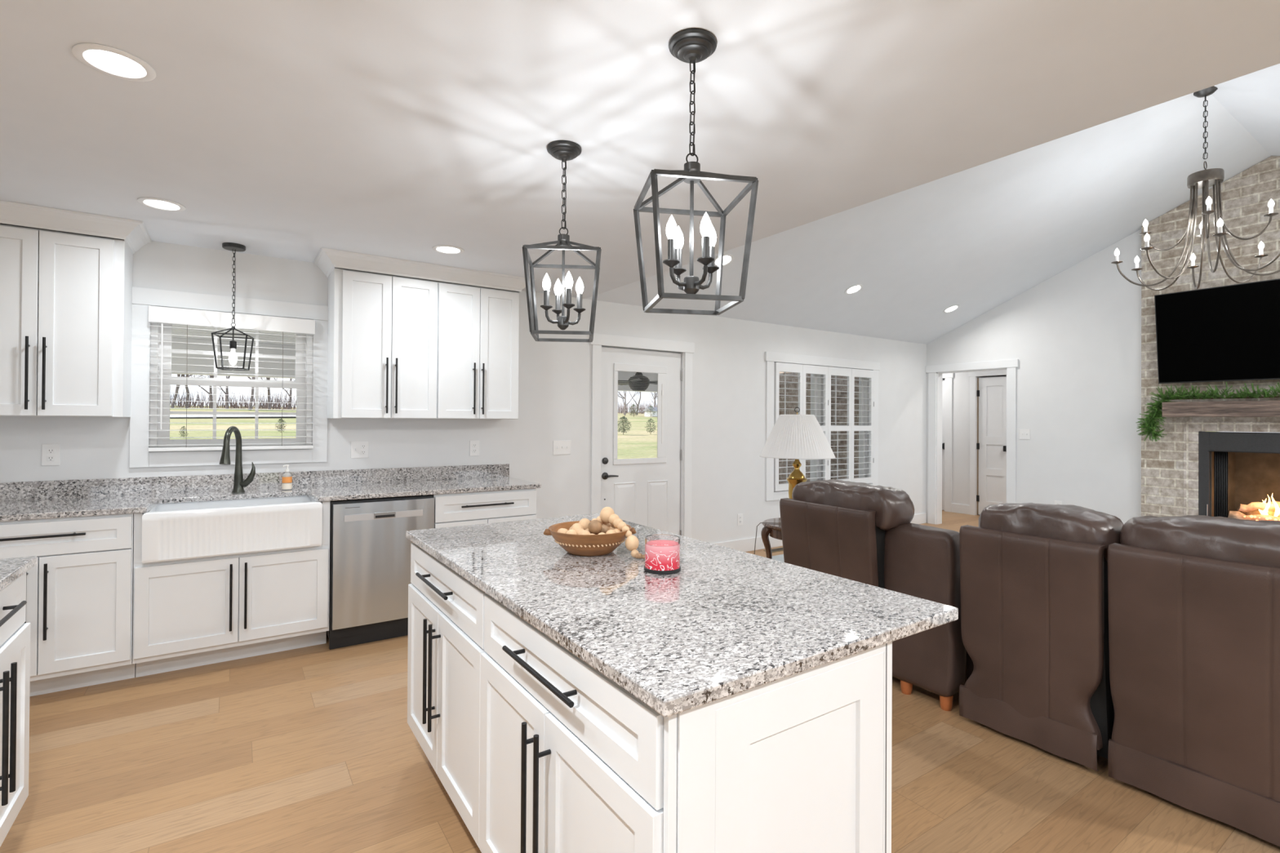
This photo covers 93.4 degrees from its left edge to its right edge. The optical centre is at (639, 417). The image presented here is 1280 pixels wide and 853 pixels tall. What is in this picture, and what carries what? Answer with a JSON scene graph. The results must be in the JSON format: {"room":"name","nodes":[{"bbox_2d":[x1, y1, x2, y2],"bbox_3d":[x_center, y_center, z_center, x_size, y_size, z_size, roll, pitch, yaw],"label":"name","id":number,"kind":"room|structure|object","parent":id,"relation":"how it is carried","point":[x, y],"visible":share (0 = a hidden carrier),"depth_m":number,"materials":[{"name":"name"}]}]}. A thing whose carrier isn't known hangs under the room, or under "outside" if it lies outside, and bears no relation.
{"room":"kitchen","nodes":[
{"label":"kitchen","id":0,"kind":"room"},
{"bbox_2d":[172,325,295,345],"bbox_3d":[-2.510,-1.060,7.408,11.100,0.092,5.510,1,0,-34],"label":"ceiling","id":1,"kind":"structure","parent":0,"point":[197,333],"depth_m":7.68,"materials":[{"name":"plastic"}]},
{"bbox_2d":[617,372,657,391],"bbox_3d":[-0.028,-0.697,9.070,1.331,0.600,1.292,1,0,-34],"label":"ceiling fan","id":2,"kind":"object","parent":1,"relation":"hanging from","point":[633,380],"visible":0.59,"depth_m":8.93,"materials":[{"name":"black plastic"}]},
{"bbox_2d":[0,222,926,543],"bbox_3d":[-0.332,0.157,5.456,10.350,2.580,0.140,1,0,-34],"label":"wall","id":3,"kind":"structure","parent":0,"point":[728,470],"depth_m":5.13,"materials":[{"name":"paint"}]},
{"bbox_2d":[41,444,60,466],"bbox_3d":[-3.291,0.210,3.372,0.075,0.120,0.009,1,0,-34],"label":"wall outlet","id":4,"kind":"object","parent":3,"relation":"attached to","point":[51,453],"visible":1,"depth_m":3.37,"materials":[{"name":"plastic"}]},
{"bbox_2d":[0,224,133,417],"bbox_3d":[-3.159,-0.487,3.231,0.635,0.965,0.388,1,0,-34],"label":"upper cabinet","id":5,"kind":"object","parent":3,"relation":"attached to","point":[66,298],"visible":1,"depth_m":3.15,"materials":[{"name":"paint"}]},
{"bbox_2d":[0,200,151,253],"bbox_3d":[-3.630,-1.020,2.885,1.988,0.092,0.439,1,0,-34],"label":"crown molding","id":6,"kind":"structure","parent":5,"relation":"on","point":[135,233],"depth_m":3.14,"materials":[{"name":"paint"}]},
{"bbox_2d":[128,286,328,467],"bbox_3d":[-2.572,-0.232,3.847,1.080,1.067,0.026,1,0,-34],"label":"trim","id":7,"kind":"structure","parent":3,"relation":"attached to","point":[140,456],"depth_m":3.75,"materials":[{"name":"paint"}]},
{"bbox_2d":[149,322,312,452],"bbox_3d":[-2.618,-0.227,3.916,0.860,0.877,0.140,1,0,-34],"label":"window","id":8,"kind":"structure","parent":3,"relation":"in","point":[304,402],"depth_m":3.87,"materials":[{"name":"plastic"}]},
{"bbox_2d":[147,305,315,451],"bbox_3d":[-2.551,-0.224,3.815,0.870,0.862,0.060,1,0,-34],"label":"window blind","id":9,"kind":"object","parent":8,"relation":"attached to","point":[157,314],"visible":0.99,"depth_m":3.77,"materials":[{"name":"white plastic"}]},
{"bbox_2d":[0,463,509,501],"bbox_3d":[-2.818,0.423,3.683,4.247,0.130,0.019,1,0,-34],"label":"backsplash","id":10,"kind":"structure","parent":3,"relation":"attached to","point":[58,489],"depth_m":3.79,"materials":[{"name":"stone"}]},
{"bbox_2d":[351,440,368,458],"bbox_3d":[-1.974,0.228,4.255,0.115,0.120,0.016,1,0,-34],"label":"outlet","id":11,"kind":"object","parent":3,"relation":"attached to","point":[359,449],"visible":1,"depth_m":4.25,"materials":[{"name":"plastic"}]},
{"bbox_2d":[327,267,437,418],"bbox_3d":[-1.770,-0.473,4.167,0.650,0.965,0.388,1,0,-34],"label":"upper cabinet","id":12,"kind":"object","parent":3,"relation":"attached to","point":[382,337],"visible":1,"depth_m":4.02,"materials":[{"name":"paint"}]},
{"bbox_2d":[313,247,535,292],"bbox_3d":[-1.501,-1.000,4.319,1.433,0.092,0.439,1,0,-34],"label":"crown molding","id":13,"kind":"structure","parent":12,"relation":"on","point":[326,259],"depth_m":4.09,"materials":[{"name":"paint"}]},
{"bbox_2d":[469,440,479,456],"bbox_3d":[-1.293,0.242,4.718,0.075,0.120,0.009,1,0,-34],"label":"wall outlet","id":14,"kind":"object","parent":3,"relation":"attached to","point":[473,445],"visible":1,"depth_m":4.71,"materials":[{"name":"plastic"}]},
{"bbox_2d":[436,281,519,419],"bbox_3d":[-1.248,-0.468,4.519,0.605,0.965,0.388,1,0,-34],"label":"upper cabinet","id":15,"kind":"object","parent":3,"relation":"attached to","point":[477,345],"visible":1,"depth_m":4.37,"materials":[{"name":"paint"}]},
{"bbox_2d":[553,440,570,454],"bbox_3d":[-0.661,0.258,5.140,0.165,0.120,0.016,1,0,-34],"label":"light switch","id":16,"kind":"object","parent":3,"relation":"attached to","point":[560,447],"visible":1,"depth_m":5.14,"materials":[{"name":"plastic"}]},
{"bbox_2d":[600,346,684,535],"bbox_3d":[0.003,0.380,5.663,0.940,2.040,0.169,1,0,-34],"label":"door","id":17,"kind":"structure","parent":3,"relation":"in","point":[644,491],"depth_m":5.68,"materials":[{"name":"paint"}]},
{"bbox_2d":[617,371,657,457],"bbox_3d":[-0.007,-0.018,5.662,0.537,0.810,0.010,1,0,-34],"label":"window pane","id":18,"kind":"object","parent":17,"relation":"in","point":[630,371],"depth_m":5.65,"materials":[{"name":"clear glass"}]},
{"bbox_2d":[590,333,694,537],"bbox_3d":[0.041,0.332,5.607,1.160,2.135,0.026,1,0,-34],"label":"trim","id":19,"kind":"structure","parent":3,"relation":"attached to","point":[599,340],"depth_m":5.55,"materials":[{"name":"paint"}]},
{"bbox_2d":[713,512,926,551],"bbox_3d":[2.194,1.353,7.063,4.074,0.135,0.016,1,0,-34],"label":"baseboard","id":20,"kind":"structure","parent":3,"relation":"attached to","point":[748,544],"depth_m":6.39,"materials":[{"name":"paint"}]},
{"bbox_2d":[764,351,879,501],"bbox_3d":[2.178,0.106,7.047,2.010,1.608,0.026,1,0,-34],"label":"trim","id":21,"kind":"structure","parent":3,"relation":"attached to","point":[771,357],"depth_m":6.71,"materials":[{"name":"paint"}]},
{"bbox_2d":[784,372,869,483],"bbox_3d":[2.120,0.111,7.133,1.750,1.418,0.100,1,0,-34],"label":"window","id":22,"kind":"structure","parent":3,"relation":"in","point":[863,408],"depth_m":7.32,"materials":[{"name":"plastic"}]},
{"bbox_2d":[773,362,803,491],"bbox_3d":[1.643,0.105,6.682,0.430,1.400,0.068,1,0,-34],"label":"window shutter","id":23,"kind":"object","parent":22,"relation":"attached to","point":[779,366],"visible":0.53,"depth_m":6.60,"materials":[{"name":"paint"}]},
{"bbox_2d":[802,364,828,479],"bbox_3d":[2.001,0.108,6.923,0.430,1.400,0.068,1,0,-34],"label":"window shutter","id":24,"kind":"object","parent":22,"relation":"attached to","point":[807,369],"visible":0.6,"depth_m":6.97,"materials":[{"name":"paint"}]},
{"bbox_2d":[827,366,851,481],"bbox_3d":[2.359,0.112,7.165,0.430,1.400,0.068,1,0,-34],"label":"window shutter","id":25,"kind":"object","parent":22,"relation":"attached to","point":[840,371],"visible":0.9,"depth_m":7.18,"materials":[{"name":"paint"}]},
{"bbox_2d":[851,368,874,483],"bbox_3d":[2.718,0.115,7.406,0.430,1.400,0.068,1,0,-34],"label":"window shutter","id":26,"kind":"object","parent":22,"relation":"attached to","point":[855,372],"visible":0.97,"depth_m":7.42,"materials":[{"name":"paint"}]},
{"bbox_2d":[0,0,1279,298],"bbox_3d":[-0.679,-1.078,1.148,4.940,0.040,6.620,1,0,-34],"label":"ceiling","id":27,"kind":"structure","parent":0,"point":[284,129],"depth_m":2.03,"materials":[{"name":"paint"}]},
{"bbox_2d":[71,43,155,81],"bbox_3d":[-1.567,-1.056,1.803,0.190,0.006,0.190,1,0,-34],"label":"recessed light","id":28,"kind":"object","parent":27,"relation":"in","point":[108,60],"visible":1,"depth_m":1.80,"materials":[{"name":"paint"}]},
{"bbox_2d":[137,196,186,211],"bbox_3d":[-2.373,-1.055,2.995,0.190,0.006,0.190,1,0,-34],"label":"recessed light","id":29,"kind":"object","parent":27,"relation":"in","point":[153,202],"visible":1,"depth_m":2.99,"materials":[{"name":"paint"}]},
{"bbox_2d":[211,242,253,370],"bbox_3d":[-2.492,-0.674,3.700,0.185,0.763,0.185,0,0,-22],"label":"mini pendant","id":30,"kind":"object","parent":27,"relation":"hanging from","point":[233,246],"visible":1,"depth_m":3.69,"materials":[{"name":"brown metal"}]},
{"bbox_2d":[432,244,464,253],"bbox_3d":[-1.195,-1.044,3.764,0.190,0.006,0.190,1,0,-34],"label":"recessed light","id":31,"kind":"object","parent":27,"relation":"in","point":[445,249],"visible":1,"depth_m":3.75,"materials":[{"name":"paint"}]},
{"bbox_2d":[522,140,601,342],"bbox_3d":[-0.297,-0.679,2.350,0.289,0.741,0.289,0,0,-5],"label":"pendant lantern","id":32,"kind":"object","parent":27,"relation":"hanging from","point":[563,150],"visible":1,"depth_m":2.33,"materials":[{"name":"brown metal"}]},
{"bbox_2d":[633,27,758,315],"bbox_3d":[0.146,-0.679,1.692,0.289,0.741,0.289,0,0,-10],"label":"pendant lantern","id":33,"kind":"object","parent":27,"relation":"hanging from","point":[693,46],"visible":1,"depth_m":1.67,"materials":[{"name":"brown metal"}]},
{"bbox_2d":[0,510,1279,852],"bbox_3d":[2.142,1.434,3.986,12.830,0.060,8.180,1,0,-34],"label":"floor","id":34,"kind":"structure","parent":0,"point":[313,748],"depth_m":2.30,"materials":[{"name":"brown wood"}]},
{"bbox_2d":[0,572,30,847],"bbox_3d":[-2.006,0.924,1.488,0.650,0.884,0.762,1,0,-34],"label":"base cabinet","id":35,"kind":"object","parent":34,"relation":"on","point":[15,635],"visible":0.97,"depth_m":1.81,"materials":[{"name":"paint"}]},
{"bbox_2d":[0,555,36,591],"bbox_3d":[-2.029,0.466,1.474,0.650,0.030,0.792,1,0,-34],"label":"countertop","id":36,"kind":"structure","parent":35,"relation":"on","point":[11,569],"depth_m":1.84,"materials":[{"name":"stone"}]},
{"bbox_2d":[0,513,135,696],"bbox_3d":[-3.023,0.926,3.111,0.687,0.884,0.680,1,0,-34],"label":"base cabinet","id":37,"kind":"object","parent":34,"relation":"on","point":[79,588],"visible":0.71,"depth_m":2.95,"materials":[{"name":"paint"}]},
{"bbox_2d":[132,501,329,677],"bbox_3d":[-2.365,0.932,3.554,0.895,0.884,0.680,1,0,-34],"label":"base cabinet","id":38,"kind":"object","parent":34,"relation":"on","point":[195,612],"visible":0.91,"depth_m":3.29,"materials":[{"name":"paint"}]},
{"bbox_2d":[326,494,434,649],"bbox_3d":[-1.732,0.941,3.955,0.596,0.874,0.614,1,0,-34],"label":"dishwasher","id":39,"kind":"object","parent":34,"relation":"on","point":[370,548],"visible":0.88,"depth_m":3.67,"materials":[{"name":"silver metal"}]},
{"bbox_2d":[407,542,486,848],"bbox_3d":[-0.459,0.937,2.245,0.658,0.884,0.858,1,0,-34],"label":"base cabinet","id":40,"kind":"object","parent":34,"relation":"on","point":[446,611],"visible":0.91,"depth_m":2.00,"materials":[{"name":"paint"}]},
{"bbox_2d":[432,488,536,528],"bbox_3d":[-1.198,0.944,4.340,0.715,0.884,0.680,1,0,-34],"label":"base cabinet","id":41,"kind":"object","parent":34,"relation":"on","point":[454,509],"visible":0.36,"depth_m":4.08,"materials":[{"name":"paint"}]},
{"bbox_2d":[479,594,892,852],"bbox_3d":[0.038,0.936,1.531,0.685,0.884,0.877,1,0,-34],"label":"base cabinet","id":42,"kind":"object","parent":34,"relation":"on","point":[571,761],"depth_m":1.23,"materials":[{"name":"paint"}]},
{"bbox_2d":[405,513,958,717],"bbox_3d":[-0.085,0.481,1.973,0.897,0.030,1.782,1,0,-34],"label":"countertop","id":43,"kind":"structure","parent":42,"relation":"on","point":[731,622],"depth_m":1.47,"materials":[{"name":"stone"}]},
{"bbox_2d":[543,520,635,556],"bbox_3d":[-0.173,0.423,2.090,0.286,0.085,0.286,1,0,-34],"label":"wooden bowl","id":44,"kind":"object","parent":43,"relation":"on","point":[584,545],"visible":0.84,"depth_m":1.99,"materials":[{"name":"brown wood"}]},
{"bbox_2d":[587,520,602,534],"bbox_3d":[-0.154,0.378,2.075,0.049,0.049,0.049,1,0,-34],"label":"ball","id":45,"kind":"object","parent":44,"relation":"in","point":[594,526],"visible":0.91,"depth_m":2.06,"materials":[{"name":"brown wood"}]},
{"bbox_2d":[556,506,644,559],"bbox_3d":[-0.097,0.389,2.075,0.393,0.152,0.170,0,0,10],"label":"bead garland","id":46,"kind":"object","parent":44,"relation":"in","point":[607,517],"visible":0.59,"depth_m":2.06,"materials":[{"name":"brown wood"}]},
{"bbox_2d":[644,534,680,574],"bbox_3d":[0.068,0.416,1.840,0.112,0.099,0.112,1,0,-34],"label":"candle","id":47,"kind":"object","parent":43,"relation":"on","point":[662,552],"visible":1,"depth_m":1.80,"materials":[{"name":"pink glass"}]},
{"bbox_2d":[760,517,782,559],"bbox_3d":[1.138,1.079,4.317,0.524,0.642,0.524,1,0,-34],"label":"end table","id":48,"kind":"object","parent":34,"relation":"on","point":[772,530],"visible":0.17,"depth_m":4.29,"materials":[{"name":"brown wood"}]},
{"bbox_2d":[754,407,835,554],"bbox_3d":[1.060,0.662,4.367,0.523,1.470,0.711,1,0,-34],"label":"table lamp","id":49,"kind":"object","parent":48,"relation":"on","point":[797,437],"visible":0.87,"depth_m":4.14,"materials":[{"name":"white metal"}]},
{"bbox_2d":[779,479,915,588],"bbox_3d":[1.429,0.877,3.554,1.088,1.040,0.741,1,0,-34],"label":"recliner","id":50,"kind":"object","parent":34,"relation":"on","point":[838,528],"visible":0.52,"depth_m":3.19,"materials":[{"name":"leather"}]},
{"bbox_2d":[791,479,915,530],"bbox_3d":[1.155,0.482,3.348,0.326,0.255,0.703,1,0,-34],"label":"cushion","id":51,"kind":"object","parent":50,"relation":"on","point":[887,508],"depth_m":3.14,"materials":[{"name":"leather"}]},
{"bbox_2d":[884,523,973,711],"bbox_3d":[1.701,0.972,3.202,0.859,0.849,0.379,1,0,-34],"label":"console","id":52,"kind":"object","parent":34,"relation":"on","point":[922,562],"visible":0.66,"depth_m":2.91,"materials":[{"name":"leather"}]},
{"bbox_2d":[959,502,1123,771],"bbox_3d":[1.996,0.886,2.773,1.019,1.021,0.587,1,0,-34],"label":"recliner","id":53,"kind":"object","parent":34,"relation":"on","point":[1033,577],"visible":0.96,"depth_m":2.47,"materials":[{"name":"leather"}]},
{"bbox_2d":[978,502,1123,562],"bbox_3d":[1.758,0.494,2.589,0.318,0.242,0.541,1,0,-34],"label":"cushion","id":54,"kind":"object","parent":53,"relation":"on","point":[1063,522],"depth_m":2.46,"materials":[{"name":"leather"}]},
{"bbox_2d":[1107,515,1279,846],"bbox_3d":[2.333,0.874,2.273,1.018,1.043,0.657,1,0,-34],"label":"recliner","id":55,"kind":"object","parent":34,"relation":"on","point":[1193,601],"visible":1,"depth_m":2.06,"materials":[{"name":"leather"}]},
{"bbox_2d":[1120,515,1279,568],"bbox_3d":[2.080,0.479,2.099,0.322,0.258,0.644,1,0,-34],"label":"cushion","id":56,"kind":"object","parent":55,"relation":"on","point":[1247,542],"depth_m":2.06,"materials":[{"name":"leather"}]},
{"bbox_2d":[1141,155,1279,517],"bbox_3d":[5.892,-0.460,5.575,0.545,3.790,1.876,1,0,-34],"label":"brick fireplace","id":57,"kind":"object","parent":34,"relation":"on","point":[1215,470],"visible":0.59,"depth_m":5.83,"materials":[{"name":"brick"}]},
{"bbox_2d":[1154,278,1279,383],"bbox_3d":[5.551,-0.769,5.345,0.171,0.870,1.530,1,0,-34],"label":"television","id":58,"kind":"object","parent":57,"relation":"attached to","point":[1230,332],"visible":1,"depth_m":5.58,"materials":[{"name":"black plastic"}]},
{"bbox_2d":[1213,451,1227,517],"bbox_3d":[5.525,0.678,5.739,0.018,0.710,0.100,1,0,-34],"label":"curtain","id":59,"kind":"object","parent":57,"relation":"hanging from","point":[1220,458],"depth_m":5.74,"materials":[{"name":"black metal"}]},
{"bbox_2d":[1162,400,1279,417],"bbox_3d":[5.593,-0.078,5.373,0.197,0.152,1.430,1,0,-34],"label":"mantel beam","id":60,"kind":"structure","parent":57,"relation":"attached to","point":[1216,408],"depth_m":5.55,"materials":[{"name":"brown wood"}]},
{"bbox_2d":[1135,382,1279,441],"bbox_3d":[5.518,-0.042,5.392,0.160,0.575,1.770,1,0,-34],"label":"pine garland","id":61,"kind":"object","parent":60,"relation":"on","point":[1149,427],"visible":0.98,"depth_m":5.85},
{"bbox_3d":[5.891,1.014,5.573,0.265,0.071,0.580,1,0,-34],"label":"grate","id":62,"kind":"object","parent":57,"relation":"in","visible":0},
{"bbox_2d":[1227,511,1279,520],"bbox_3d":[5.841,0.956,5.534,0.106,0.126,0.640,1,0,-36],"label":"log","id":63,"kind":"object","parent":62,"relation":"on","point":[1233,514],"visible":0.55,"depth_m":5.67,"materials":[{"name":"brown wood"}]},
{"bbox_2d":[1236,502,1275,511],"bbox_3d":[5.869,0.838,5.626,0.431,0.129,0.075,0,0,37],"label":"log","id":64,"kind":"object","parent":63,"relation":"on","point":[1252,506],"visible":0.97,"depth_m":5.67,"materials":[{"name":"brown wood"}]},
{"bbox_2d":[1244,493,1279,520],"bbox_3d":[5.876,0.828,5.521,0.201,0.394,0.481,1,0,-34],"label":"fire","id":65,"kind":"object","parent":63,"relation":"on","point":[1264,512],"visible":0.52,"depth_m":5.59,"materials":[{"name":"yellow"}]},
{"bbox_2d":[1241,509,1279,517],"bbox_3d":[5.982,0.918,5.588,0.124,0.154,0.600,1,0,-34],"label":"log","id":66,"kind":"object","parent":62,"relation":"on","point":[1256,512],"visible":0.23,"depth_m":5.73,"materials":[{"name":"brown wood"}]},
{"bbox_2d":[644,565,680,574],"bbox_3d":[0.068,0.460,1.840,0.112,0.011,0.112,1,0,-34],"label":"base","id":67,"kind":"object","parent":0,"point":[658,570],"depth_m":1.79,"materials":[{"name":"black plastic"}]},
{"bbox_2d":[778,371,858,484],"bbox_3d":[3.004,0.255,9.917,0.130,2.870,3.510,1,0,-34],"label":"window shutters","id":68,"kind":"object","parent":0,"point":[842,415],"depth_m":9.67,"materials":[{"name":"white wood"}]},
{"bbox_2d":[858,377,860,477],"bbox_3d":[3.531,0.188,8.988,0.033,1.900,0.620,1,0,-34],"label":"wing window","id":69,"kind":"structure","parent":68,"relation":"in","point":[859,377],"depth_m":9.23,"materials":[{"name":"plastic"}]},
{"bbox_2d":[586,63,1279,344],"bbox_3d":[3.567,-1.746,4.010,5.530,1.571,6.900,1,0,-34],"label":"vaulted ceiling","id":70,"kind":"structure","parent":0,"point":[977,238],"depth_m":5.46,"materials":[{"name":"paint"}]},
{"bbox_2d":[714,253,733,266],"bbox_3d":[0.710,-1.340,5.157,0.190,0.075,0.176,1,0,-38],"label":"recessed light","id":71,"kind":"object","parent":70,"relation":"attached to","point":[728,259],"visible":0.65,"depth_m":5.15,"materials":[{"name":"paint"}]},
{"bbox_2d":[844,284,862,294],"bbox_3d":[2.194,-1.313,6.194,0.190,0.075,0.176,1,0,-38],"label":"recessed light","id":72,"kind":"object","parent":70,"relation":"attached to","point":[855,288],"visible":1,"depth_m":6.19,"materials":[{"name":"paint"}]},
{"bbox_2d":[942,304,959,313],"bbox_3d":[3.728,-1.298,7.228,0.190,0.075,0.176,1,0,-38],"label":"recessed light","id":73,"kind":"object","parent":70,"relation":"attached to","point":[953,308],"visible":1,"depth_m":7.22,"materials":[{"name":"paint"}]},
{"bbox_2d":[1111,85,1279,290],"bbox_3d":[4.077,-1.696,4.353,1.002,1.422,1.002,1,0,-34],"label":"chandelier","id":74,"kind":"object","parent":70,"relation":"hanging from","point":[1205,179],"visible":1,"depth_m":4.33,"materials":[{"name":"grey metal"}]},
{"bbox_2d":[951,372,980,515],"bbox_3d":[4.882,0.257,9.143,0.120,2.480,0.468,1,0,-34],"label":"wall","id":75,"kind":"structure","parent":0,"point":[961,380],"depth_m":9.09,"materials":[{"name":"paint"}]},
{"bbox_2d":[951,503,969,514],"bbox_3d":[4.828,1.379,9.085,0.016,0.135,0.275,1,0,-34],"label":"baseboard","id":76,"kind":"structure","parent":75,"relation":"attached to","point":[956,508],"depth_m":9.08,"materials":[{"name":"paint"}]},
{"bbox_2d":[925,229,1203,524],"bbox_3d":[5.803,-0.478,5.515,0.120,3.924,6.900,1,0,-34],"label":"wall","id":77,"kind":"structure","parent":0,"point":[1074,335],"depth_m":6.77,"materials":[{"name":"paint"}]},
{"bbox_2d":[925,359,1018,524],"bbox_3d":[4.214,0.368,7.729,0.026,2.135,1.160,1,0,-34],"label":"trim","id":78,"kind":"structure","parent":77,"relation":"attached to","point":[1011,365],"depth_m":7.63,"materials":[{"name":"paint"}]},
{"bbox_2d":[1019,429,1030,439],"bbox_3d":[4.583,0.203,7.194,0.016,0.120,0.118,1,0,-34],"label":"light switch","id":79,"kind":"object","parent":77,"relation":"attached to","point":[1024,433],"visible":1,"depth_m":7.19,"materials":[{"name":"plastic"}]},
{"bbox_3d":[4.447,-0.792,9.804,0.120,0.380,1.112,1,0,-34],"label":"wall","id":80,"kind":"structure","parent":0,"visible":0},
{"bbox_2d":[942,379,944,510],"bbox_3d":[4.499,0.428,9.647,0.080,2.020,0.788,1,0,-34],"label":"door","id":81,"kind":"structure","parent":80,"relation":"in","point":[943,380],"depth_m":9.35,"materials":[{"name":"paint"}]},
{"bbox_2d":[942,373,953,512],"bbox_3d":[4.487,0.377,9.598,0.025,2.140,0.995,1,0,-34],"label":"trim","id":82,"kind":"structure","parent":80,"relation":"attached to","point":[948,377],"depth_m":9.24,"materials":[{"name":"paint"}]},
{"bbox_3d":[-2.376,1.470,7.496,11.460,0.090,5.510,1,0,-34],"label":"floor","id":83,"kind":"structure","parent":0,"visible":0},
{"bbox_2d":[809,373,813,481],"bbox_3d":[2.912,0.249,9.812,0.128,2.440,0.320,1,0,-34],"label":"post","id":84,"kind":"object","parent":83,"relation":"on","point":[811,461],"visible":0.02,"depth_m":9.87,"materials":[{"name":"white wood"}]},
{"bbox_3d":[-6.310,0.411,7.890,0.240,1.984,0.240,1,0,-34],"label":"porch column","id":85,"kind":"structure","parent":83,"relation":"on","visible":0},
{"bbox_2d":[171,337,657,392],"bbox_3d":[-3.925,-0.788,9.505,11.100,0.459,0.250,1,0,-34],"label":"beam","id":86,"kind":"structure","parent":85,"relation":"on","point":[190,362],"depth_m":8.29,"materials":[{"name":"plastic"}]},
{"bbox_3d":[-3.854,0.918,2.575,1.281,0.884,0.640,1,0,-34],"label":"base cabinet","id":87,"kind":"object","parent":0,"visible":0},
{"bbox_2d":[0,476,541,521],"bbox_3d":[-2.639,0.473,3.395,4.225,0.030,0.658,1,0,-34],"label":"countertop","id":88,"kind":"structure","parent":87,"relation":"on","point":[30,509],"depth_m":3.60,"materials":[{"name":"stone"}]},
{"bbox_2d":[142,495,322,563],"bbox_3d":[-2.297,0.619,3.450,0.810,0.256,0.420,1,0,-34],"label":"farmhouse sink","id":89,"kind":"object","parent":88,"relation":"in","point":[175,531],"visible":0.98,"depth_m":3.28,"materials":[{"name":"ceramic"}]},
{"bbox_2d":[143,495,321,513],"bbox_3d":[-2.311,0.619,3.470,0.810,0.256,0.370,1,0,-34],"label":"basin","id":90,"kind":"object","parent":89,"relation":"in","point":[304,499],"depth_m":3.57,"materials":[{"name":"white ceramic"}]},
{"bbox_2d":[219,426,255,493],"bbox_3d":[-2.413,0.257,3.622,0.126,0.407,0.254,0,0,-13],"label":"faucet","id":91,"kind":"object","parent":88,"relation":"on","point":[238,482],"visible":1,"depth_m":3.69,"materials":[{"name":"brown metal"}]},
{"bbox_2d":[281,464,292,490],"bbox_3d":[-2.250,0.382,3.849,0.056,0.161,0.056,1,0,-34],"label":"soap bottle","id":92,"kind":"object","parent":88,"relation":"on","point":[286,482],"visible":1,"depth_m":3.83,"materials":[{"name":"plastic"}]},
{"label":"outside","id":93,"kind":"structure","parent":0,"visible":0},
{"bbox_2d":[169,405,657,458],"bbox_3d":[1.182,0.466,51.925,150.000,3.053,75.000,1,0,-34],"label":"lawn","id":94,"kind":"structure","parent":93,"point":[646,444],"depth_m":31.98,"materials":[{"name":"green plant"}]},
{"bbox_2d":[170,373,201,408],"bbox_3d":[-40.511,-4.667,54.611,4.463,7.763,9.253,0,0,9],"label":"bare tree","id":95,"kind":"object","parent":94,"relation":"on","point":[172,406],"visible":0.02,"depth_m":53.75,"materials":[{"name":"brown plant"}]},
{"bbox_2d":[185,374,213,408],"bbox_3d":[-39.082,-4.638,55.890,4.263,7.603,7.145,0,0,20],"label":"bare tree","id":96,"kind":"object","parent":94,"relation":"on","point":[210,393],"visible":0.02,"depth_m":56.30,"materials":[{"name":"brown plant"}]},
{"bbox_2d":[195,374,230,408],"bbox_3d":[-39.569,-4.552,58.931,4.330,7.431,7.269,0,0,13],"label":"bare tree","id":97,"kind":"object","parent":94,"relation":"on","point":[227,377],"visible":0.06,"depth_m":57.44,"materials":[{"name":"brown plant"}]},
{"bbox_2d":[169,414,296,417],"bbox_3d":[-33.223,-0.374,38.416,11.464,1.190,80.362,0,0,37],"label":"gravel drive","id":98,"kind":"structure","parent":94,"relation":"on","point":[171,415],"depth_m":40.22,"materials":[{"name":"grey gravel"}]},
{"bbox_2d":[248,377,254,408],"bbox_3d":[-35.517,-5.122,55.313,5.978,8.950,9.054,0,0,-2],"label":"bare tree","id":99,"kind":"object","parent":94,"relation":"on","point":[251,378],"visible":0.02,"depth_m":54.93,"materials":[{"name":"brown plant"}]},
{"bbox_2d":[257,377,271,408],"bbox_3d":[-36.370,-5.090,57.331,4.126,8.555,6.104,1,0,-34],"label":"bare tree","id":100,"kind":"object","parent":94,"relation":"on","point":[268,379],"visible":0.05,"depth_m":59.06,"materials":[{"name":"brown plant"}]},
{"bbox_2d":[169,386,657,413],"bbox_3d":[-24.957,-1.935,71.315,75.251,2.534,6.232,1,0,-34],"label":"thicket","id":101,"kind":"object","parent":94,"relation":"on","point":[200,404],"visible":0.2,"depth_m":60.61,"materials":[{"name":"plant"}]},
{"bbox_2d":[617,416,631,434],"bbox_3d":[-0.912,0.434,33.727,0.921,1.073,0.894,0,0,30],"label":"shrub","id":102,"kind":"object","parent":94,"relation":"on","point":[623,418],"visible":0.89,"depth_m":33.70,"materials":[{"name":"green plant"}]},
{"bbox_2d":[642,407,657,416],"bbox_3d":[1.916,-0.652,73.041,2.600,1.150,2.000,1,0,-34],"label":"garden shed","id":103,"kind":"object","parent":94,"relation":"on","point":[645,410],"visible":0.48,"depth_m":72.19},
{"bbox_3d":[5.156,-0.793,8.751,0.120,0.380,0.490,1,0,-34],"label":"wall","id":104,"kind":"structure","parent":0,"visible":0},
{"bbox_2d":[968,369,1006,515],"bbox_3d":[5.089,0.376,8.705,0.025,2.140,0.690,1,0,-34],"label":"trim","id":105,"kind":"structure","parent":104,"relation":"attached to","point":[972,375],"depth_m":8.93,"materials":[{"name":"paint"}]},
{"bbox_2d":[976,376,1006,515],"bbox_3d":[5.112,0.426,8.737,0.080,2.020,0.478,1,0,-34],"label":"door","id":106,"kind":"structure","parent":104,"relation":"in","point":[991,445],"depth_m":8.77,"materials":[{"name":"paint"}]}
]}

